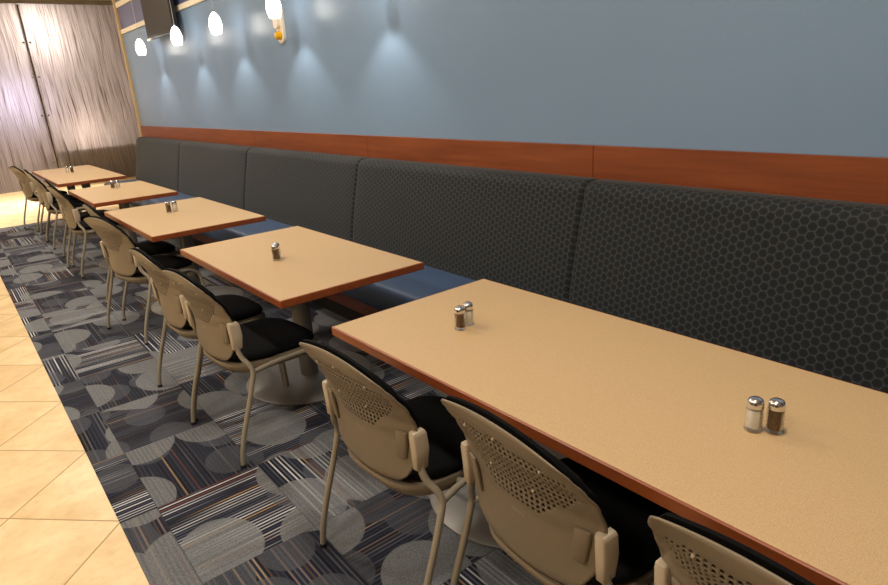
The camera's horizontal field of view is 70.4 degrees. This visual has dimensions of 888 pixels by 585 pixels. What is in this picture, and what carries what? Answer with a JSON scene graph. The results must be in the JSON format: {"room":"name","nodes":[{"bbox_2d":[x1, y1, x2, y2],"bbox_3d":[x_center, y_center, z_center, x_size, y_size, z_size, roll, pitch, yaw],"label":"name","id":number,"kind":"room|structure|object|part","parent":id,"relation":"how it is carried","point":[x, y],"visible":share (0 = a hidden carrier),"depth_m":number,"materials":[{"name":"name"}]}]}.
{"room":"restaurant","nodes":[
{"label":"restaurant","id":0,"kind":"room"},
{"bbox_2d":[0,0,112,4],"bbox_3d":[-9.508,-5.332,11.446,11.000,0.090,0.100,-17,23,-35],"label":"trim","id":1,"kind":"structure","parent":0,"point":[56,2],"depth_m":12.72,"materials":[{"name":"paint"}]},
{"bbox_2d":[0,176,148,584],"bbox_3d":[-3.529,0.081,5.668,11.000,0.120,20.900,-17,23,-35],"label":"floor","id":2,"kind":"structure","parent":0,"point":[59,525],"depth_m":2.79,"materials":[{"name":"beige tile"}]},
{"bbox_2d":[0,4,58,193],"bbox_3d":[-9.160,-3.673,12.180,2.416,3.550,0.042,-18,23,-35],"label":"decorative panel","id":3,"kind":"object","parent":2,"relation":"on","point":[26,143],"visible":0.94,"depth_m":12.68,"materials":[{"name":"plastic"}]},
{"bbox_2d":[17,4,140,176],"bbox_3d":[-7.288,-4.262,13.564,2.422,3.550,0.028,-17,23,-35],"label":"decorative panel","id":4,"kind":"object","parent":2,"relation":"on","point":[76,52],"visible":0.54,"depth_m":13.28,"materials":[{"name":"plastic"}]},
{"bbox_2d":[0,219,542,584],"bbox_3d":[-0.944,0.422,3.939,2.435,0.006,14.930,-17,23,-35],"label":"carpet","id":5,"kind":"object","parent":2,"relation":"on","point":[179,492],"visible":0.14,"depth_m":2.93,"materials":[{"name":"grey carpet"}]},
{"bbox_2d":[8,166,68,231],"bbox_3d":[-5.580,-1.355,8.766,0.597,0.878,0.574,12,24,40],"label":"dining chair","id":6,"kind":"object","parent":5,"relation":"on","point":[25,183],"visible":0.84,"depth_m":8.52,"materials":[{"name":"beige plastic"}]},
{"bbox_3d":[-5.741,-1.500,8.541,0.493,0.426,0.126,12,24,40],"label":"backrest","id":7,"kind":"part","parent":6,"relation":"part of","materials":[{"name":"beige plastic"}]},
{"bbox_3d":[-5.896,-1.210,8.844,0.072,0.594,0.142,12,24,40],"label":"leg","id":8,"kind":"part","parent":6,"relation":"part of","materials":[{"name":"metal"}]},
{"bbox_3d":[-5.502,-1.123,8.507,0.072,0.594,0.142,12,24,40],"label":"leg","id":9,"kind":"part","parent":6,"relation":"part of","materials":[{"name":"metal"}]},
{"bbox_3d":[-5.547,-1.382,8.797,0.461,0.047,0.444,12,24,40],"label":"seat","id":10,"kind":"part","parent":6,"relation":"part of","materials":[{"name":"black fabric"}]},
{"bbox_2d":[23,169,81,240],"bbox_3d":[-4.995,-1.187,8.150,0.574,0.878,0.597,-17,23,-35],"label":"dining chair","id":11,"kind":"object","parent":5,"relation":"on","point":[26,172],"visible":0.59,"depth_m":7.97,"materials":[{"name":"beige plastic"}]},
{"bbox_3d":[-5.183,-1.339,7.951,0.126,0.426,0.493,-17,23,-35],"label":"backrest","id":12,"kind":"part","parent":11,"relation":"part of","materials":[{"name":"beige plastic"}]},
{"bbox_3d":[-5.301,-1.061,8.280,0.142,0.594,0.072,-17,23,-35],"label":"leg","id":13,"kind":"part","parent":11,"relation":"part of","materials":[{"name":"metal"}]},
{"bbox_3d":[-4.957,-1.212,8.175,0.444,0.047,0.461,-17,23,-35],"label":"seat","id":14,"kind":"part","parent":11,"relation":"part of","materials":[{"name":"black fabric"}]},
{"bbox_2d":[28,173,91,249],"bbox_3d":[-4.609,-1.048,7.658,0.574,0.878,0.597,-17,23,-35],"label":"dining chair","id":15,"kind":"object","parent":5,"relation":"on","point":[53,208],"visible":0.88,"depth_m":7.41,"materials":[{"name":"beige plastic"}]},
{"bbox_3d":[-4.797,-1.200,7.460,0.126,0.426,0.493,-17,23,-35],"label":"backrest","id":16,"kind":"part","parent":15,"relation":"part of","materials":[{"name":"beige plastic"}]},
{"bbox_3d":[-4.915,-0.922,7.788,0.142,0.594,0.072,-17,23,-35],"label":"leg","id":17,"kind":"part","parent":15,"relation":"part of","materials":[{"name":"metal"}]},
{"bbox_3d":[-4.588,-0.811,7.393,0.142,0.594,0.072,-17,23,-35],"label":"leg","id":18,"kind":"part","parent":15,"relation":"part of","materials":[{"name":"metal"}]},
{"bbox_3d":[-4.571,-1.073,7.683,0.444,0.047,0.461,-17,23,-35],"label":"seat","id":19,"kind":"part","parent":15,"relation":"part of","materials":[{"name":"black fabric"}]},
{"bbox_2d":[43,180,107,266],"bbox_3d":[-3.885,-0.812,6.810,0.574,0.878,0.597,-17,23,-35],"label":"dining chair","id":20,"kind":"object","parent":5,"relation":"on","point":[85,214],"visible":0.25,"depth_m":6.66,"materials":[{"name":"beige plastic"}]},
{"bbox_3d":[-4.073,-0.964,6.611,0.126,0.426,0.493,-17,23,-35],"label":"backrest","id":21,"kind":"part","parent":20,"relation":"part of","materials":[{"name":"beige plastic"}]},
{"bbox_3d":[-4.191,-0.685,6.940,0.142,0.594,0.072,-17,23,-35],"label":"leg","id":22,"kind":"part","parent":20,"relation":"part of","materials":[{"name":"metal"}]},
{"bbox_3d":[-3.864,-0.575,6.545,0.142,0.594,0.072,-17,23,-35],"label":"leg","id":23,"kind":"part","parent":20,"relation":"part of","materials":[{"name":"metal"}]},
{"bbox_3d":[-3.846,-0.837,6.835,0.444,0.047,0.461,-17,23,-35],"label":"seat","id":24,"kind":"part","parent":20,"relation":"part of","materials":[{"name":"black fabric"}]},
{"bbox_2d":[32,165,126,239],"bbox_3d":[-4.924,-1.252,8.556,0.750,0.734,2.310,-17,23,-35],"label":"pedestal table","id":25,"kind":"object","parent":5,"relation":"on","point":[84,175],"visible":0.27,"depth_m":8.08,"materials":[{"name":"beige laminate"}]},
{"bbox_3d":[-5.295,-1.048,9.136,0.720,0.026,0.720,-17,23,-35],"label":"plate","id":26,"kind":"part","parent":25,"relation":"part of","materials":[{"name":"metal"}]},
{"bbox_3d":[-4.516,-0.784,8.195,0.720,0.026,0.720,-17,23,-35],"label":"plate","id":27,"kind":"part","parent":25,"relation":"part of","materials":[{"name":"metal"}]},
{"bbox_2d":[47,186,131,278],"bbox_3d":[-3.538,-0.675,6.332,0.574,0.878,0.597,-19,24,-38],"label":"dining chair","id":28,"kind":"object","parent":5,"relation":"on","point":[71,214],"visible":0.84,"depth_m":6.08,"materials":[{"name":"beige plastic"}]},
{"bbox_3d":[-3.717,-0.824,6.124,0.126,0.426,0.493,-19,24,-38],"label":"backrest","id":29,"kind":"part","parent":28,"relation":"part of","materials":[{"name":"beige plastic"}]},
{"bbox_3d":[-3.849,-0.542,6.444,0.142,0.594,0.072,-19,24,-38],"label":"leg","id":30,"kind":"part","parent":28,"relation":"part of","materials":[{"name":"metal"}]},
{"bbox_3d":[-3.497,-0.439,6.069,0.142,0.594,0.072,-19,24,-38],"label":"leg","id":31,"kind":"part","parent":28,"relation":"part of","materials":[{"name":"metal"}]},
{"bbox_3d":[-3.502,-0.701,6.360,0.444,0.047,0.461,-19,24,-38],"label":"seat","id":32,"kind":"part","parent":28,"relation":"part of","materials":[{"name":"black fabric"}]},
{"bbox_3d":[-3.201,-0.472,6.361,0.141,0.432,0.033,-17,23,-35],"label":"leg","id":33,"kind":"part","parent":28,"relation":"part of","materials":[{"name":"metal"}]},
{"bbox_2d":[67,181,177,268],"bbox_3d":[-3.310,-0.699,6.584,0.750,0.734,1.385,-17,23,-35],"label":"pedestal table","id":34,"kind":"object","parent":5,"relation":"on","point":[98,196],"visible":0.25,"depth_m":6.33,"materials":[{"name":"beige laminate"}]},
{"bbox_3d":[-3.281,-0.366,6.704,0.720,0.026,0.720,-17,23,-35],"label":"plate","id":35,"kind":"part","parent":34,"relation":"part of","materials":[{"name":"metal"}]},
{"bbox_2d":[82,203,177,320],"bbox_3d":[-2.473,-0.324,5.074,0.574,0.878,0.597,-17,23,-35],"label":"dining chair","id":36,"kind":"object","parent":5,"relation":"on","point":[151,248],"visible":0.29,"depth_m":5.00,"materials":[{"name":"beige plastic"}]},
{"bbox_3d":[-2.661,-0.476,4.876,0.126,0.426,0.493,-17,23,-35],"label":"backrest","id":37,"kind":"part","parent":36,"relation":"part of","materials":[{"name":"beige plastic"}]},
{"bbox_3d":[-2.779,-0.198,5.205,0.142,0.594,0.072,-17,23,-35],"label":"leg","id":38,"kind":"part","parent":36,"relation":"part of","materials":[{"name":"metal"}]},
{"bbox_3d":[-2.452,-0.087,4.809,0.142,0.594,0.072,-17,23,-35],"label":"leg","id":39,"kind":"part","parent":36,"relation":"part of","materials":[{"name":"metal"}]},
{"bbox_3d":[-2.434,-0.349,5.099,0.444,0.047,0.461,-17,23,-35],"label":"seat","id":40,"kind":"part","parent":36,"relation":"part of","materials":[{"name":"black fabric"}]},
{"bbox_2d":[84,216,205,344],"bbox_3d":[-2.140,-0.173,4.558,0.597,0.878,0.574,11,24,38],"label":"dining chair","id":41,"kind":"object","parent":5,"relation":"on","point":[115,244],"visible":0.87,"depth_m":4.34,"materials":[{"name":"beige plastic"}]},
{"bbox_3d":[-2.457,-0.023,4.622,0.072,0.594,0.142,11,24,38],"label":"leg","id":42,"kind":"part","parent":41,"relation":"part of","materials":[{"name":"metal"}]},
{"bbox_3d":[-2.294,-0.316,4.326,0.493,0.426,0.126,11,24,38],"label":"backrest","id":43,"kind":"part","parent":41,"relation":"part of","materials":[{"name":"beige plastic"}]},
{"bbox_3d":[-2.049,0.057,4.301,0.072,0.594,0.142,11,24,38],"label":"leg","id":44,"kind":"part","parent":41,"relation":"part of","materials":[{"name":"metal"}]},
{"bbox_3d":[-2.110,-0.200,4.590,0.461,0.047,0.444,11,24,38],"label":"seat","id":45,"kind":"part","parent":41,"relation":"part of","materials":[{"name":"black fabric"}]},
{"bbox_3d":[-1.802,0.014,4.635,0.033,0.432,0.141,13,25,41],"label":"leg","id":46,"kind":"part","parent":41,"relation":"part of","materials":[{"name":"metal"}]},
{"bbox_2d":[104,137,186,207],"bbox_3d":[-4.198,-1.594,8.895,0.749,1.075,2.177,-17,23,-35],"label":"banquette","id":47,"kind":"object","parent":5,"relation":"on","point":[157,159],"visible":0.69,"depth_m":8.78,"materials":[{"name":"fabric"}]},
{"bbox_3d":[-4.303,-1.400,8.863,0.453,0.182,2.177,-17,23,-35],"label":"seat","id":48,"kind":"part","parent":47,"relation":"part of","materials":[{"name":"blue leather"}]},
{"bbox_3d":[-4.042,-1.853,8.952,0.314,0.641,2.177,-17,23,-35],"label":"backrest","id":49,"kind":"part","parent":47,"relation":"part of","materials":[{"name":"fabric"}]},
{"bbox_2d":[104,197,265,314],"bbox_3d":[-2.059,-0.273,5.066,0.800,0.734,1.460,-17,23,-35],"label":"pedestal table","id":50,"kind":"object","parent":5,"relation":"on","point":[197,215],"visible":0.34,"depth_m":4.84,"materials":[{"name":"beige laminate"}]},
{"bbox_2d":[165,202,170,211],"bbox_3d":[-2.198,-0.681,5.016,0.043,0.088,0.043,4,20,22],"label":"pepper shaker","id":51,"kind":"object","parent":50,"relation":"on","point":[167,204],"visible":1,"depth_m":5.00,"materials":[{"name":"clear glass"}]},
{"bbox_2d":[171,201,177,210],"bbox_3d":[-2.160,-0.693,5.044,0.043,0.088,0.043,-19,24,-38],"label":"salt shaker","id":52,"kind":"object","parent":50,"relation":"on","point":[174,205],"visible":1,"depth_m":5.03,"materials":[{"name":"clear glass"}]},
{"bbox_3d":[-2.028,0.057,5.191,0.720,0.026,0.720,-17,23,-35],"label":"plate","id":53,"kind":"part","parent":50,"relation":"part of","materials":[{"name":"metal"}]},
{"bbox_2d":[142,141,254,245],"bbox_3d":[-2.828,-1.131,7.241,0.749,1.075,2.212,-17,23,-35],"label":"banquette","id":54,"kind":"object","parent":5,"relation":"on","point":[216,172],"visible":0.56,"depth_m":7.12,"materials":[{"name":"fabric"}]},
{"bbox_3d":[-2.932,-0.936,7.209,0.453,0.182,2.212,-17,23,-35],"label":"seat","id":55,"kind":"part","parent":54,"relation":"part of","materials":[{"name":"blue leather"}]},
{"bbox_3d":[-2.671,-1.390,7.298,0.314,0.641,2.212,-17,23,-35],"label":"backrest","id":56,"kind":"part","parent":54,"relation":"part of","materials":[{"name":"fabric"}]},
{"bbox_2d":[128,248,283,420],"bbox_3d":[-1.313,0.129,3.493,0.574,0.878,0.597,-18,23,-37],"label":"dining chair","id":57,"kind":"object","parent":5,"relation":"on","point":[170,298],"visible":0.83,"depth_m":3.30,"materials":[{"name":"beige plastic"}]},
{"bbox_3d":[-1.496,-0.021,3.288,0.126,0.426,0.493,-18,23,-37],"label":"backrest","id":58,"kind":"part","parent":57,"relation":"part of","materials":[{"name":"beige plastic"}]},
{"bbox_3d":[-1.622,0.259,3.612,0.142,0.594,0.072,-18,23,-37],"label":"leg","id":59,"kind":"part","parent":57,"relation":"part of","materials":[{"name":"metal"}]},
{"bbox_3d":[-1.281,0.365,3.228,0.142,0.594,0.072,-18,23,-37],"label":"leg","id":60,"kind":"part","parent":57,"relation":"part of","materials":[{"name":"metal"}]},
{"bbox_3d":[-1.276,0.104,3.519,0.444,0.047,0.461,-18,23,-37],"label":"seat","id":61,"kind":"part","parent":57,"relation":"part of","materials":[{"name":"black fabric"}]},
{"bbox_3d":[-0.978,0.335,3.513,0.141,0.432,0.033,-17,22,-33],"label":"leg","id":62,"kind":"part","parent":57,"relation":"part of","materials":[{"name":"metal"}]},
{"bbox_2d":[162,268,315,468],"bbox_3d":[-0.937,0.250,3.057,0.574,0.878,0.597,-19,24,-39],"label":"dining chair","id":63,"kind":"object","parent":5,"relation":"on","point":[254,346],"visible":0.95,"depth_m":2.86,"materials":[{"name":"beige plastic"}]},
{"bbox_3d":[-1.248,0.384,3.167,0.142,0.594,0.072,-19,24,-39],"label":"leg","id":64,"kind":"part","parent":63,"relation":"part of","materials":[{"name":"metal"}]},
{"bbox_3d":[-1.115,0.101,2.847,0.126,0.426,0.493,-19,24,-39],"label":"backrest","id":65,"kind":"part","parent":63,"relation":"part of","materials":[{"name":"beige plastic"}]},
{"bbox_3d":[-0.893,0.485,2.793,0.142,0.594,0.072,-19,24,-39],"label":"leg","id":66,"kind":"part","parent":63,"relation":"part of","materials":[{"name":"metal"}]},
{"bbox_3d":[-0.901,0.224,3.084,0.444,0.047,0.461,-19,24,-39],"label":"seat","id":67,"kind":"part","parent":63,"relation":"part of","materials":[{"name":"black fabric"}]},
{"bbox_3d":[-0.755,0.315,2.877,0.284,0.027,0.062,-19,24,-39],"label":"rail","id":68,"kind":"part","parent":63,"relation":"part of","materials":[{"name":"metal"}]},
{"bbox_3d":[-0.931,0.358,3.436,0.033,0.432,0.141,14,25,42],"label":"leg","id":69,"kind":"part","parent":63,"relation":"part of","materials":[{"name":"metal"}]},
{"bbox_2d":[203,147,369,307],"bbox_3d":[-1.464,-0.670,5.594,0.749,1.075,2.157,-17,23,-35],"label":"banquette","id":70,"kind":"object","parent":5,"relation":"on","point":[315,191],"visible":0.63,"depth_m":5.48,"materials":[{"name":"fabric"}]},
{"bbox_3d":[-1.568,-0.475,5.562,0.453,0.182,2.157,-17,23,-35],"label":"seat","id":71,"kind":"part","parent":70,"relation":"part of","materials":[{"name":"blue plastic"}]},
{"bbox_3d":[-1.308,-0.928,5.651,0.314,0.641,2.157,-17,23,-35],"label":"backrest","id":72,"kind":"part","parent":70,"relation":"part of","materials":[{"name":"fabric"}]},
{"bbox_2d":[180,226,423,404],"bbox_3d":[-0.821,0.142,3.584,0.775,0.734,1.410,-17,23,-35],"label":"pedestal table","id":73,"kind":"object","parent":5,"relation":"on","point":[311,265],"visible":0.7,"depth_m":3.40,"materials":[{"name":"beige laminate"}]},
{"bbox_2d":[271,244,279,258],"bbox_3d":[-0.903,-0.216,3.371,0.043,0.088,0.043,7,21,30],"label":"pepper shaker","id":74,"kind":"object","parent":73,"relation":"on","point":[274,247],"visible":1,"depth_m":3.36,"materials":[{"name":"clear glass"}]},
{"bbox_3d":[-0.905,-0.246,3.361,0.040,0.024,0.040,7,21,30],"label":"lid","id":75,"kind":"part","parent":74,"relation":"part of","materials":[{"name":"silver metal"}]},
{"bbox_3d":[-0.787,0.477,3.693,0.720,0.026,0.720,-17,23,-35],"label":"plate","id":76,"kind":"part","parent":73,"relation":"part of","materials":[{"name":"metal"}]},
{"bbox_2d":[299,339,466,584],"bbox_3d":[-0.092,0.508,2.120,0.574,0.878,0.597,-19,24,-38],"label":"dining chair","id":77,"kind":"object","parent":5,"relation":"on","point":[412,446],"visible":0.91,"depth_m":1.91,"materials":[{"name":"beige plastic"}]},
{"bbox_3d":[-0.402,0.639,2.237,0.142,0.594,0.072,-19,24,-38],"label":"leg","id":78,"kind":"part","parent":77,"relation":"part of","materials":[{"name":"metal"}]},
{"bbox_3d":[-0.274,0.358,1.914,0.126,0.426,0.493,-19,24,-38],"label":"backrest","id":79,"kind":"part","parent":77,"relation":"part of","materials":[{"name":"beige plastic"}]},
{"bbox_3d":[-0.057,0.744,1.856,0.142,0.594,0.072,-19,24,-38],"label":"leg","id":80,"kind":"part","parent":77,"relation":"part of","materials":[{"name":"metal"}]},
{"bbox_3d":[-0.055,0.483,2.146,0.444,0.047,0.461,-19,24,-38],"label":"seat","id":81,"kind":"part","parent":77,"relation":"part of","materials":[{"name":"black fabric"}]},
{"bbox_3d":[0.085,0.574,1.936,0.284,0.027,0.062,-19,24,-38],"label":"rail","id":82,"kind":"part","parent":77,"relation":"part of","materials":[{"name":"metal"}]},
{"bbox_2d":[323,158,597,320],"bbox_3d":[-0.118,-0.215,3.970,0.749,1.075,2.152,-17,23,-35],"label":"banquette","id":83,"kind":"object","parent":5,"relation":"on","point":[466,224],"visible":0.6,"depth_m":3.77,"materials":[{"name":"fabric"}]},
{"bbox_3d":[-0.223,-0.020,3.938,0.453,0.182,2.152,-17,23,-35],"label":"seat","id":84,"kind":"part","parent":83,"relation":"part of","materials":[{"name":"blue plastic"}]},
{"bbox_2d":[441,395,680,584],"bbox_3d":[0.356,0.625,1.681,0.574,0.878,0.597,-16,22,-32],"label":"dining chair","id":85,"kind":"object","parent":5,"relation":"on","point":[564,522],"visible":0.9,"depth_m":1.48,"materials":[{"name":"beige plastic"}]},
{"bbox_3d":[0.055,0.746,1.827,0.142,0.594,0.072,-16,22,-32],"label":"leg","id":86,"kind":"part","parent":85,"relation":"part of","materials":[{"name":"metal"}]},
{"bbox_3d":[0.211,0.582,1.889,0.286,0.027,0.035,-13,20,-25],"label":"rail","id":87,"kind":"part","parent":85,"relation":"part of","materials":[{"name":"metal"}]},
{"bbox_3d":[0.161,0.471,1.492,0.126,0.426,0.493,-16,22,-32],"label":"backrest","id":88,"kind":"part","parent":85,"relation":"part of","materials":[{"name":"beige plastic"}]},
{"bbox_3d":[0.360,0.864,1.417,0.142,0.594,0.072,-16,22,-32],"label":"leg","id":89,"kind":"part","parent":85,"relation":"part of","materials":[{"name":"metal"}]},
{"bbox_3d":[0.396,0.601,1.704,0.444,0.047,0.461,-16,22,-32],"label":"seat","id":90,"kind":"part","parent":85,"relation":"part of","materials":[{"name":"black fabric"}]},
{"bbox_2d":[332,279,887,584],"bbox_3d":[0.671,0.617,1.871,0.858,0.734,2.360,-18,23,-36],"label":"pedestal table","id":91,"kind":"object","parent":5,"relation":"on","point":[659,414],"visible":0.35,"depth_m":1.64,"materials":[{"name":"beige laminate"}]},
{"bbox_2d":[454,305,464,327],"bbox_3d":[0.057,0.090,2.267,0.043,0.088,0.043,-20,24,-39],"label":"pepper shaker","id":92,"kind":"object","parent":91,"relation":"on","point":[459,311],"visible":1,"depth_m":2.25,"materials":[{"name":"clear glass"}]},
{"bbox_3d":[0.055,0.060,2.257,0.040,0.024,0.040,-20,24,-39],"label":"lid","id":93,"kind":"part","parent":92,"relation":"part of","materials":[{"name":"silver metal"}]},
{"bbox_2d":[462,301,472,323],"bbox_3d":[0.088,0.076,2.302,0.043,0.088,0.043,1,19,14],"label":"salt shaker","id":94,"kind":"object","parent":91,"relation":"on","point":[468,315],"visible":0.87,"depth_m":2.29,"materials":[{"name":"clear glass"}]},
{"bbox_3d":[0.086,0.046,2.292,0.040,0.024,0.040,1,19,14],"label":"lid","id":95,"kind":"part","parent":94,"relation":"part of","materials":[{"name":"silver metal"}]},
{"bbox_3d":[0.300,0.786,2.555,0.720,0.026,0.720,-18,23,-36],"label":"plate","id":96,"kind":"part","parent":91,"relation":"part of","materials":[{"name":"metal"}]},
{"bbox_2d":[746,396,764,428],"bbox_3d":[0.752,0.293,1.524,0.043,0.088,0.043,8,22,32],"label":"salt shaker","id":97,"kind":"object","parent":91,"relation":"on","point":[755,404],"visible":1,"depth_m":1.51,"materials":[{"name":"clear glass"}]},
{"bbox_3d":[0.750,0.263,1.513,0.040,0.024,0.040,8,22,32],"label":"lid","id":98,"kind":"part","parent":97,"relation":"part of","materials":[{"name":"silver metal"}]},
{"bbox_2d":[767,397,785,430],"bbox_3d":[0.796,0.295,1.510,0.043,0.088,0.043,13,25,41],"label":"pepper shaker","id":99,"kind":"object","parent":91,"relation":"on","point":[776,406],"visible":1,"depth_m":1.50,"materials":[{"name":"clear glass"}]},
{"bbox_3d":[0.794,0.265,1.500,0.040,0.024,0.040,13,25,41],"label":"lid","id":100,"kind":"part","parent":99,"relation":"part of","materials":[{"name":"silver metal"}]},
{"bbox_2d":[569,179,887,392],"bbox_3d":[1.227,0.240,2.346,0.749,1.075,2.157,-17,23,-35],"label":"banquette","id":101,"kind":"object","parent":5,"relation":"on","point":[795,281],"visible":0.57,"depth_m":2.51,"materials":[{"name":"fabric"}]},
{"bbox_2d":[648,512,814,584],"bbox_3d":[0.731,0.752,1.230,0.574,0.878,0.597,-17,22,-33],"label":"dining chair","id":102,"kind":"object","parent":5,"relation":"on","point":[692,553],"visible":0.97,"depth_m":1.04,"materials":[{"name":"beige plastic"}]},
{"bbox_2d":[115,0,887,157],"bbox_3d":[-0.071,-1.625,4.129,0.150,3.650,14.990,-17,23,-35],"label":"wall","id":103,"kind":"structure","parent":0,"point":[771,76],"depth_m":3.40,"materials":[{"name":"blue paint"}]},
{"bbox_2d":[115,0,130,7],"bbox_3d":[-1.412,-3.090,5.171,0.020,0.070,11.110,-17,23,-35],"label":"trim","id":104,"kind":"structure","parent":103,"relation":"attached to","point":[120,3],"depth_m":9.08,"materials":[{"name":"beige paint"}]},
{"bbox_2d":[112,0,142,136],"bbox_3d":[-4.771,-3.205,9.773,0.190,3.650,0.033,-17,23,-35],"label":"trim","id":105,"kind":"structure","parent":103,"relation":"attached to","point":[113,1],"depth_m":9.63,"materials":[{"name":"beige wood"}]},
{"bbox_2d":[140,0,178,40],"bbox_3d":[-3.476,-3.485,7.691,0.136,0.672,1.125,-17,23,-35],"label":"television","id":106,"kind":"object","parent":103,"relation":"attached to","point":[157,14],"visible":0.86,"depth_m":7.64,"materials":[{"name":"black plastic"}]},
{"bbox_2d":[121,0,204,33],"bbox_3d":[-1.389,-2.747,5.286,0.020,0.060,11.110,-17,23,-35],"label":"trim","id":107,"kind":"structure","parent":103,"relation":"attached to","point":[188,3],"depth_m":7.37,"materials":[{"name":"beige paint"}]},
{"bbox_2d":[141,126,186,139],"bbox_3d":[-4.069,-2.294,9.098,0.022,0.206,2.197,-17,23,-35],"label":"trim","id":108,"kind":"structure","parent":103,"relation":"attached to","point":[178,133],"depth_m":8.97,"materials":[{"name":"brown wood"}]},
{"bbox_2d":[184,128,254,146],"bbox_3d":[-2.679,-1.824,7.419,0.022,0.206,2.257,-17,23,-35],"label":"trim","id":109,"kind":"structure","parent":103,"relation":"attached to","point":[222,136],"depth_m":7.25,"materials":[{"name":"brown wood"}]},
{"bbox_2d":[272,7,285,43],"bbox_3d":[-1.460,-2.342,5.501,0.081,0.310,0.130,-17,23,-35],"label":"fire alarm strobe","id":110,"kind":"object","parent":103,"relation":"attached to","point":[278,24],"visible":0.75,"depth_m":5.49,"materials":[{"name":"white plastic"}]},
{"bbox_2d":[253,130,368,156],"bbox_3d":[-1.279,-1.350,5.729,0.022,0.206,2.227,-17,23,-35],"label":"trim","id":111,"kind":"structure","parent":103,"relation":"attached to","point":[342,144],"depth_m":5.53,"materials":[{"name":"brown wood"}]},
{"bbox_2d":[367,135,593,177],"bbox_3d":[0.096,-0.885,4.069,0.022,0.206,2.177,-17,23,-35],"label":"trim","id":112,"kind":"structure","parent":103,"relation":"attached to","point":[549,158],"depth_m":3.81,"materials":[{"name":"brown wood"}]},
{"bbox_2d":[593,145,887,204],"bbox_3d":[1.471,-0.420,2.409,0.022,0.206,2.227,-17,23,-35],"label":"trim","id":113,"kind":"structure","parent":103,"relation":"attached to","point":[832,177],"depth_m":2.61,"materials":[{"name":"brown wood"}]},
{"bbox_3d":[-3.765,-3.477,4.475,11.000,0.100,20.900,-17,23,-35],"label":"ceiling","id":114,"kind":"structure","parent":0,"visible":0},
{"bbox_2d":[131,2,145,54],"bbox_3d":[-3.981,-3.793,7.961,0.123,1.484,0.123,-9,19,-15],"label":"pendant lamp","id":115,"kind":"object","parent":114,"relation":"hanging from","point":[140,47],"visible":1,"depth_m":8.12,"materials":[{"name":"white glass"}]},
{"bbox_3d":[-3.940,-3.187,8.164,0.123,0.202,0.123,-17,23,-35],"label":"lamp shade","id":116,"kind":"part","parent":115,"relation":"part of","materials":[{"name":"white glass"}]},
{"bbox_2d":[169,0,182,45],"bbox_3d":[-3.027,-3.471,6.809,0.123,1.484,0.123,-9,19,-15],"label":"pendant lamp","id":117,"kind":"object","parent":114,"relation":"hanging from","point":[175,34],"visible":1,"depth_m":6.97,"materials":[{"name":"white glass"}]},
{"bbox_3d":[-2.986,-2.864,7.012,0.123,0.202,0.123,-17,23,-35],"label":"lamp shade","id":118,"kind":"part","parent":117,"relation":"part of","materials":[{"name":"white glass"}]},
{"bbox_2d":[209,0,221,34],"bbox_3d":[-2.250,-3.208,5.872,0.123,1.484,0.123,-9,19,-15],"label":"pendant lamp","id":119,"kind":"object","parent":114,"relation":"hanging from","point":[215,24],"visible":1,"depth_m":6.04,"materials":[{"name":"white glass"}]},
{"bbox_3d":[-2.210,-2.602,6.075,0.123,0.202,0.123,-17,23,-35],"label":"lamp shade","id":120,"kind":"part","parent":119,"relation":"part of","materials":[{"name":"white glass"}]},
{"bbox_2d":[266,0,281,18],"bbox_3d":[-1.416,-2.926,4.865,0.123,1.484,0.123,-9,19,-15],"label":"pendant lamp","id":121,"kind":"object","parent":114,"relation":"hanging from","point":[273,7],"visible":1,"depth_m":5.04,"materials":[{"name":"white glass"}]}
]}

